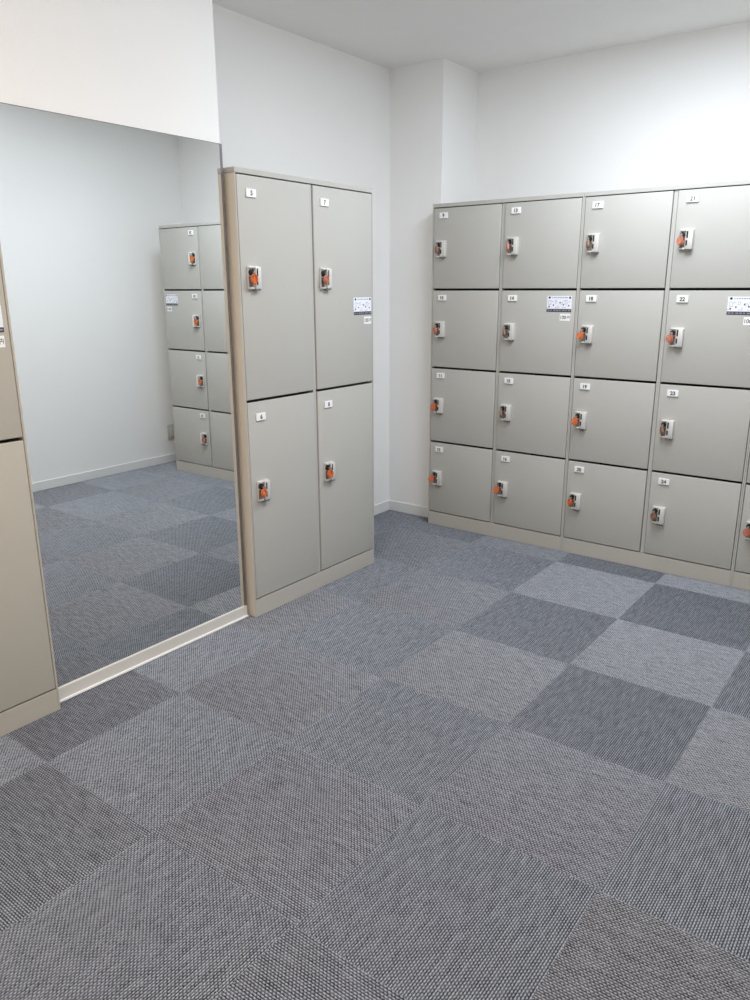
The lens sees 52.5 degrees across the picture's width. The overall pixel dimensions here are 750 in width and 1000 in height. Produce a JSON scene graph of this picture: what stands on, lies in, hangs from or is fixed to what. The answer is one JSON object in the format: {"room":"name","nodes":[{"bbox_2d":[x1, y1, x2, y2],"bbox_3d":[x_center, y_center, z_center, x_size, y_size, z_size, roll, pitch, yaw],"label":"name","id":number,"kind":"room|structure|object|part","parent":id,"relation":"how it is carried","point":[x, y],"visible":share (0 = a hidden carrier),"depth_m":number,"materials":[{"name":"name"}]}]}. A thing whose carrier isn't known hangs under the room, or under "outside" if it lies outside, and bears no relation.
{"room":"changing room","nodes":[
{"label":"changing room","id":0,"kind":"room"},
{"bbox_2d":[0,0,219,672],"bbox_3d":[-1.008,-0.622,2.721,0.456,2.547,0.882,11,19,35],"label":"wall pier","id":1,"kind":"object","parent":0,"point":[142,64],"visible":0.14,"depth_m":2.39,"materials":[{"name":"white paint"}]},
{"bbox_2d":[0,102,248,702],"bbox_3d":[-0.816,-0.301,2.663,0.020,1.855,0.882,11,19,35],"label":"wall mirror","id":2,"kind":"object","parent":1,"relation":"attached to","point":[113,237],"visible":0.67,"depth_m":2.60,"materials":[{"name":"silver mirror"}]},
{"bbox_3d":[-0.827,-1.193,2.413,0.008,0.002,0.873,11,19,35],"label":"trim","id":3,"kind":"part","parent":2,"relation":"part of","materials":[{"name":"white paint"}]},
{"bbox_3d":[-0.813,0.568,2.907,0.020,0.050,0.882,11,19,35],"label":"rail","id":4,"kind":"part","parent":2,"relation":"part of","materials":[{"name":"metal"}]},
{"bbox_3d":[-0.558,-0.420,2.995,0.008,1.804,0.011,11,19,35],"label":"edge trim","id":5,"kind":"part","parent":2,"relation":"part of","materials":[{"name":"grey metal"}]},
{"bbox_2d":[212,3,389,504],"bbox_3d":[-1.391,-0.613,2.693,0.120,2.547,5.694,11,19,35],"label":"wall","id":6,"kind":"structure","parent":0,"point":[289,103],"depth_m":3.75,"materials":[{"name":"white paint"}]},
{"bbox_2d":[374,500,389,514],"bbox_3d":[-0.412,0.212,4.156,0.007,0.062,1.676,11,19,35],"label":"baseboard","id":7,"kind":"structure","parent":6,"relation":"attached to","point":[384,506],"depth_m":4.73,"materials":[{"name":"plastic"}]},
{"bbox_2d":[0,510,749,999],"bbox_3d":[-0.076,0.828,2.072,3.165,0.003,5.457,11,19,35],"label":"floor","id":8,"kind":"structure","parent":0,"point":[489,890],"depth_m":2.09,"materials":[{"name":"carpet"}]},
{"bbox_2d":[0,244,60,736],"bbox_3d":[-1.477,-0.100,2.102,0.476,1.779,0.841,11,19,35],"label":"locker","id":9,"kind":"object","parent":8,"relation":"on","point":[29,692],"visible":1,"depth_m":2.35,"materials":[{"name":"metal"}]},
{"bbox_3d":[-1.187,-0.547,2.023,0.018,0.830,0.400,11,19,35],"label":"door","id":10,"kind":"part","parent":9,"relation":"part of","materials":[{"name":"metal"}]},
{"bbox_3d":[-1.184,0.263,2.250,0.018,0.830,0.400,11,19,35],"label":"door","id":11,"kind":"part","parent":9,"relation":"part of","materials":[{"name":"metal"}]},
{"bbox_2d":[223,166,373,616],"bbox_3d":[-0.429,-0.480,3.443,0.476,1.779,0.834,11,19,35],"label":"locker","id":12,"kind":"object","parent":8,"relation":"on","point":[302,345],"visible":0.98,"depth_m":3.24,"materials":[{"name":"metal"}]},
{"bbox_3d":[-0.463,-1.146,2.837,0.006,0.030,0.051,11,19,35],"label":"number plate","id":13,"kind":"part","parent":12,"relation":"part of","materials":[{"name":"white plastic"}]},
{"bbox_2d":[251,271,257,284],"bbox_3d":[-0.460,-0.844,2.886,0.030,0.051,0.021,-11,19,-35],"label":"key","id":14,"kind":"object","parent":12,"relation":"attached to","point":[254,280],"visible":1,"depth_m":2.88,"materials":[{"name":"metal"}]},
{"bbox_3d":[-0.460,-0.336,3.064,0.006,0.030,0.051,11,19,35],"label":"number plate","id":15,"kind":"part","parent":12,"relation":"part of","materials":[{"name":"white plastic"}]},
{"bbox_2d":[261,486,266,497],"bbox_3d":[-0.457,-0.033,3.111,0.022,0.051,0.030,5,17,19],"label":"key","id":16,"kind":"object","parent":12,"relation":"attached to","point":[264,491],"visible":1,"depth_m":3.10,"materials":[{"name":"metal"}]},
{"bbox_3d":[-0.393,-0.836,3.041,0.018,0.830,0.396,11,19,35],"label":"door","id":17,"kind":"part","parent":12,"relation":"part of","materials":[{"name":"metal"}]},
{"bbox_3d":[-0.390,-0.025,3.268,0.018,0.830,0.396,11,19,35],"label":"door","id":18,"kind":"part","parent":12,"relation":"part of","materials":[{"name":"metal"}]},
{"bbox_3d":[-0.442,-1.329,3.212,0.453,0.019,0.834,11,19,35],"label":"panel","id":19,"kind":"part","parent":12,"relation":"part of","materials":[{"name":"metal"}]},
{"bbox_3d":[-0.211,-1.237,3.160,0.006,0.030,0.051,11,19,35],"label":"number plate","id":20,"kind":"part","parent":12,"relation":"part of","materials":[{"name":"white plastic"}]},
{"bbox_2d":[323,272,328,284],"bbox_3d":[-0.207,-0.935,3.206,0.023,0.051,0.030,11,19,35],"label":"key","id":21,"kind":"object","parent":12,"relation":"attached to","point":[326,281],"visible":1,"depth_m":3.20,"materials":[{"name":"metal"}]},
{"bbox_3d":[-0.207,-0.427,3.387,0.006,0.030,0.051,11,19,35],"label":"number plate","id":22,"kind":"part","parent":12,"relation":"part of","materials":[{"name":"white plastic"}]},
{"bbox_2d":[327,467,333,477],"bbox_3d":[-0.204,-0.125,3.435,0.030,0.051,0.020,-10,19,-32],"label":"key","id":23,"kind":"object","parent":12,"relation":"attached to","point":[330,473],"visible":1,"depth_m":3.43,"materials":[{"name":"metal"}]},
{"bbox_3d":[-0.140,-0.927,3.363,0.018,0.830,0.396,11,19,35],"label":"door","id":24,"kind":"part","parent":12,"relation":"part of","materials":[{"name":"metal"}]},
{"bbox_3d":[-0.137,-0.116,3.590,0.018,0.830,0.396,11,19,35],"label":"door","id":25,"kind":"part","parent":12,"relation":"part of","materials":[{"name":"metal"}]},
{"bbox_2d":[428,192,584,550],"bbox_3d":[0.777,-0.699,4.208,0.841,1.779,0.476,11,19,35],"label":"locker","id":26,"kind":"object","parent":8,"relation":"on","point":[480,288],"visible":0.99,"depth_m":4.01,"materials":[{"name":"metal"}]},
{"bbox_2d":[428,474,433,481],"bbox_3d":[0.325,-0.128,4.402,0.035,0.048,0.022,3,16,12],"label":"key","id":27,"kind":"object","parent":26,"relation":"attached to","point":[431,478],"visible":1,"depth_m":4.40,"materials":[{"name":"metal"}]},
{"bbox_2d":[430,401,435,409],"bbox_3d":[0.328,-0.533,4.291,0.032,0.050,0.024,11,19,35],"label":"key","id":28,"kind":"object","parent":26,"relation":"attached to","point":[432,406],"visible":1,"depth_m":4.29,"materials":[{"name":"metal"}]},
{"bbox_2d":[433,325,436,333],"bbox_3d":[0.331,-0.938,4.176,0.020,0.051,0.030,-5,16,-16],"label":"key","id":29,"kind":"object","parent":26,"relation":"attached to","point":[435,327],"visible":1,"depth_m":4.17,"materials":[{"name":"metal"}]},
{"bbox_3d":[0.368,-0.290,4.359,0.051,0.030,0.006,11,19,35],"label":"number plate","id":30,"kind":"part","parent":26,"relation":"part of","materials":[{"name":"white plastic"}]},
{"bbox_3d":[0.367,-0.695,4.246,0.051,0.030,0.006,11,19,35],"label":"number plate","id":31,"kind":"part","parent":26,"relation":"part of","materials":[{"name":"white plastic"}]},
{"bbox_3d":[0.365,-1.100,4.133,0.051,0.030,0.006,11,19,35],"label":"number plate","id":32,"kind":"part","parent":26,"relation":"part of","materials":[{"name":"white plastic"}]},
{"bbox_3d":[0.363,-1.505,4.019,0.051,0.030,0.006,11,19,35],"label":"number plate","id":33,"kind":"part","parent":26,"relation":"part of","materials":[{"name":"white plastic"}]},
{"bbox_3d":[0.486,-0.109,4.334,0.400,0.410,0.018,11,19,35],"label":"door","id":34,"kind":"part","parent":26,"relation":"part of","materials":[{"name":"metal"}]},
{"bbox_3d":[0.485,-0.514,4.221,0.400,0.410,0.018,11,19,35],"label":"door","id":35,"kind":"part","parent":26,"relation":"part of","materials":[{"name":"metal"}]},
{"bbox_3d":[0.483,-0.919,4.107,0.400,0.410,0.018,11,19,35],"label":"door","id":36,"kind":"part","parent":26,"relation":"part of","materials":[{"name":"metal"}]},
{"bbox_3d":[0.481,-1.324,3.994,0.400,0.410,0.018,11,19,35],"label":"door","id":37,"kind":"part","parent":26,"relation":"part of","materials":[{"name":"metal"}]},
{"bbox_2d":[493,485,498,492],"bbox_3d":[0.662,-0.061,4.156,0.035,0.048,0.022,3,16,10],"label":"key","id":38,"kind":"object","parent":26,"relation":"attached to","point":[496,490],"visible":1,"depth_m":4.15,"materials":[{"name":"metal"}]},
{"bbox_3d":[0.706,-0.222,4.114,0.051,0.030,0.006,11,19,35],"label":"number plate","id":39,"kind":"part","parent":26,"relation":"part of","materials":[{"name":"white plastic"}]},
{"bbox_3d":[0.704,-0.627,4.000,0.051,0.030,0.006,11,19,35],"label":"number plate","id":40,"kind":"part","parent":26,"relation":"part of","materials":[{"name":"white plastic"}]},
{"bbox_3d":[0.780,-1.548,3.979,0.841,0.019,0.453,11,19,35],"label":"panel","id":41,"kind":"part","parent":26,"relation":"part of","materials":[{"name":"metal"}]},
{"bbox_3d":[0.703,-1.032,3.887,0.051,0.030,0.006,11,19,35],"label":"number plate","id":42,"kind":"part","parent":26,"relation":"part of","materials":[{"name":"white plastic"}]},
{"bbox_3d":[0.701,-1.438,3.773,0.051,0.030,0.006,11,19,35],"label":"number plate","id":43,"kind":"part","parent":26,"relation":"part of","materials":[{"name":"white plastic"}]},
{"bbox_3d":[0.824,-0.041,4.088,0.400,0.410,0.018,11,19,35],"label":"door","id":44,"kind":"part","parent":26,"relation":"part of","materials":[{"name":"metal"}]},
{"bbox_3d":[0.822,-0.446,3.975,0.400,0.410,0.018,11,19,35],"label":"door","id":45,"kind":"part","parent":26,"relation":"part of","materials":[{"name":"metal"}]},
{"bbox_3d":[0.821,-0.852,3.861,0.400,0.410,0.018,11,19,35],"label":"door","id":46,"kind":"part","parent":26,"relation":"part of","materials":[{"name":"metal"}]},
{"bbox_3d":[0.819,-1.257,3.748,0.400,0.410,0.018,11,19,35],"label":"door","id":47,"kind":"part","parent":26,"relation":"part of","materials":[{"name":"metal"}]},
{"bbox_2d":[561,179,749,586],"bbox_3d":[1.449,-0.564,3.719,0.841,1.779,0.476,11,19,35],"label":"locker","id":48,"kind":"object","parent":8,"relation":"on","point":[637,286],"visible":1,"depth_m":3.54,"materials":[{"name":"metal"}]},
{"bbox_2d":[567,497,571,505],"bbox_3d":[1.005,0.006,3.915,0.022,0.050,0.031,-4,16,-14],"label":"key","id":49,"kind":"object","parent":48,"relation":"attached to","point":[569,503],"visible":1,"depth_m":3.91,"materials":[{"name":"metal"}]},
{"bbox_2d":[571,416,577,424],"bbox_3d":[0.996,-0.398,3.799,0.033,0.049,0.021,1,16,5],"label":"key","id":50,"kind":"object","parent":48,"relation":"attached to","point":[574,422],"visible":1,"depth_m":3.79,"materials":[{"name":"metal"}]},
{"bbox_3d":[1.040,-0.155,3.871,0.051,0.030,0.006,11,19,35],"label":"number plate","id":51,"kind":"part","parent":48,"relation":"part of","materials":[{"name":"white plastic"}]},
{"bbox_2d":[577,329,583,338],"bbox_3d":[0.995,-0.804,3.686,0.032,0.049,0.023,3,16,13],"label":"key","id":52,"kind":"object","parent":48,"relation":"attached to","point":[580,335],"visible":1,"depth_m":3.68,"materials":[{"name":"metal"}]},
{"bbox_3d":[1.039,-0.561,3.757,0.051,0.030,0.006,11,19,35],"label":"number plate","id":53,"kind":"part","parent":48,"relation":"part of","materials":[{"name":"white plastic"}]},
{"bbox_2d":[586,237,589,248],"bbox_3d":[1.001,-1.207,3.570,0.014,0.051,0.030,3,16,12],"label":"key","id":54,"kind":"object","parent":48,"relation":"attached to","point":[588,238],"visible":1,"depth_m":3.56,"materials":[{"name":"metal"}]},
{"bbox_3d":[1.037,-0.966,3.644,0.051,0.030,0.006,11,19,35],"label":"number plate","id":55,"kind":"part","parent":48,"relation":"part of","materials":[{"name":"white plastic"}]},
{"bbox_3d":[1.036,-1.371,3.530,0.051,0.030,0.006,11,19,35],"label":"number plate","id":56,"kind":"part","parent":48,"relation":"part of","materials":[{"name":"white plastic"}]},
{"bbox_3d":[1.158,0.025,3.845,0.400,0.410,0.018,11,19,35],"label":"door","id":57,"kind":"part","parent":48,"relation":"part of","materials":[{"name":"metal"}]},
{"bbox_3d":[1.157,-0.380,3.732,0.400,0.410,0.018,11,19,35],"label":"door","id":58,"kind":"part","parent":48,"relation":"part of","materials":[{"name":"metal"}]},
{"bbox_3d":[1.155,-0.785,3.618,0.400,0.410,0.018,11,19,35],"label":"door","id":59,"kind":"part","parent":48,"relation":"part of","materials":[{"name":"metal"}]},
{"bbox_3d":[1.153,-1.190,3.505,0.400,0.410,0.018,11,19,35],"label":"door","id":60,"kind":"part","parent":48,"relation":"part of","materials":[{"name":"metal"}]},
{"bbox_2d":[650,510,655,520],"bbox_3d":[1.344,0.075,3.668,0.019,0.051,0.030,-4,16,-14],"label":"key","id":61,"kind":"object","parent":48,"relation":"attached to","point":[653,515],"visible":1,"depth_m":3.66,"materials":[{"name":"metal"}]},
{"bbox_2d":[660,424,663,434],"bbox_3d":[1.342,-0.330,3.552,0.016,0.051,0.030,2,16,8],"label":"key","id":62,"kind":"object","parent":48,"relation":"attached to","point":[662,425],"visible":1,"depth_m":3.54,"materials":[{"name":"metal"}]},
{"bbox_3d":[1.378,-0.088,3.625,0.051,0.030,0.006,11,19,35],"label":"number plate","id":63,"kind":"part","parent":48,"relation":"part of","materials":[{"name":"white plastic"}]},
{"bbox_3d":[1.452,-1.414,3.490,0.841,0.019,0.453,11,19,35],"label":"panel","id":64,"kind":"part","parent":48,"relation":"part of","materials":[{"name":"metal"}]},
{"bbox_2d":[666,332,672,342],"bbox_3d":[1.334,-0.736,3.440,0.031,0.050,0.023,3,16,11],"label":"key","id":65,"kind":"object","parent":48,"relation":"attached to","point":[669,339],"visible":1,"depth_m":3.44,"materials":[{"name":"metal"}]},
{"bbox_3d":[1.376,-0.493,3.512,0.051,0.030,0.006,11,19,35],"label":"number plate","id":66,"kind":"part","parent":48,"relation":"part of","materials":[{"name":"white plastic"}]},
{"bbox_2d":[677,233,683,245],"bbox_3d":[1.337,-1.141,3.328,0.031,0.051,0.023,11,19,35],"label":"key","id":67,"kind":"object","parent":48,"relation":"attached to","point":[680,241],"visible":1,"depth_m":3.32,"materials":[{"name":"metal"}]},
{"bbox_3d":[1.375,-0.898,3.398,0.051,0.030,0.006,11,19,35],"label":"number plate","id":68,"kind":"part","parent":48,"relation":"part of","materials":[{"name":"white plastic"}]},
{"bbox_3d":[1.373,-1.304,3.285,0.051,0.030,0.006,11,19,35],"label":"number plate","id":69,"kind":"part","parent":48,"relation":"part of","materials":[{"name":"white plastic"}]},
{"bbox_3d":[1.496,0.093,3.600,0.400,0.410,0.018,11,19,35],"label":"door","id":70,"kind":"part","parent":48,"relation":"part of","materials":[{"name":"metal"}]},
{"bbox_3d":[1.494,-0.312,3.486,0.400,0.410,0.018,11,19,35],"label":"door","id":71,"kind":"part","parent":48,"relation":"part of","materials":[{"name":"metal"}]},
{"bbox_3d":[1.493,-0.717,3.373,0.400,0.410,0.018,11,19,35],"label":"door","id":72,"kind":"part","parent":48,"relation":"part of","materials":[{"name":"metal"}]},
{"bbox_3d":[1.491,-1.123,3.259,0.400,0.410,0.018,11,19,35],"label":"door","id":73,"kind":"part","parent":48,"relation":"part of","materials":[{"name":"metal"}]},
{"bbox_2d":[730,441,749,590],"bbox_3d":[2.121,-0.430,3.230,0.841,1.779,0.476,11,19,35],"label":"locker","id":74,"kind":"object","parent":8,"relation":"on","point":[740,579],"visible":1,"depth_m":3.48,"materials":[{"name":"metal"}]},
{"bbox_3d":[1.830,0.160,3.357,0.400,0.410,0.018,11,19,35],"label":"door","id":75,"kind":"part","parent":74,"relation":"part of","materials":[{"name":"metal"}]},
{"bbox_2d":[743,526,749,536],"bbox_3d":[1.676,0.141,3.425,0.031,0.051,0.023,11,19,35],"label":"key","id":76,"kind":"object","parent":74,"relation":"attached to","point":[746,532],"visible":1,"depth_m":3.42,"materials":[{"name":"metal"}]},
{"bbox_3d":[1.829,-0.245,3.243,0.400,0.410,0.018,11,19,35],"label":"door","id":77,"kind":"part","parent":74,"relation":"part of","materials":[{"name":"metal"}]},
{"bbox_2d":[389,58,477,507],"bbox_3d":[0.330,-1.130,4.517,0.345,2.547,0.355,11,19,35],"label":"pillar","id":78,"kind":"structure","parent":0,"point":[433,103],"depth_m":4.27,"materials":[{"name":"white paint"}]},
{"bbox_2d":[390,500,427,517],"bbox_3d":[0.228,0.058,4.697,0.338,0.062,0.007,11,19,35],"label":"baseboard","id":79,"kind":"structure","parent":78,"relation":"attached to","point":[394,505],"depth_m":4.71,"materials":[{"name":"plastic"}]},
{"bbox_2d":[212,0,749,71],"bbox_3d":[-0.086,-1.625,1.384,3.400,0.100,5.694,11,19,35],"label":"ceiling","id":80,"kind":"structure","parent":0,"point":[475,35],"depth_m":3.43,"materials":[{"name":"white paint"}]},
{"bbox_2d":[474,21,749,200],"bbox_3d":[1.597,-0.957,3.882,3.160,2.547,0.120,11,19,35],"label":"wall","id":81,"kind":"structure","parent":0,"point":[675,109],"depth_m":3.82,"materials":[{"name":"white paint"}]}
]}

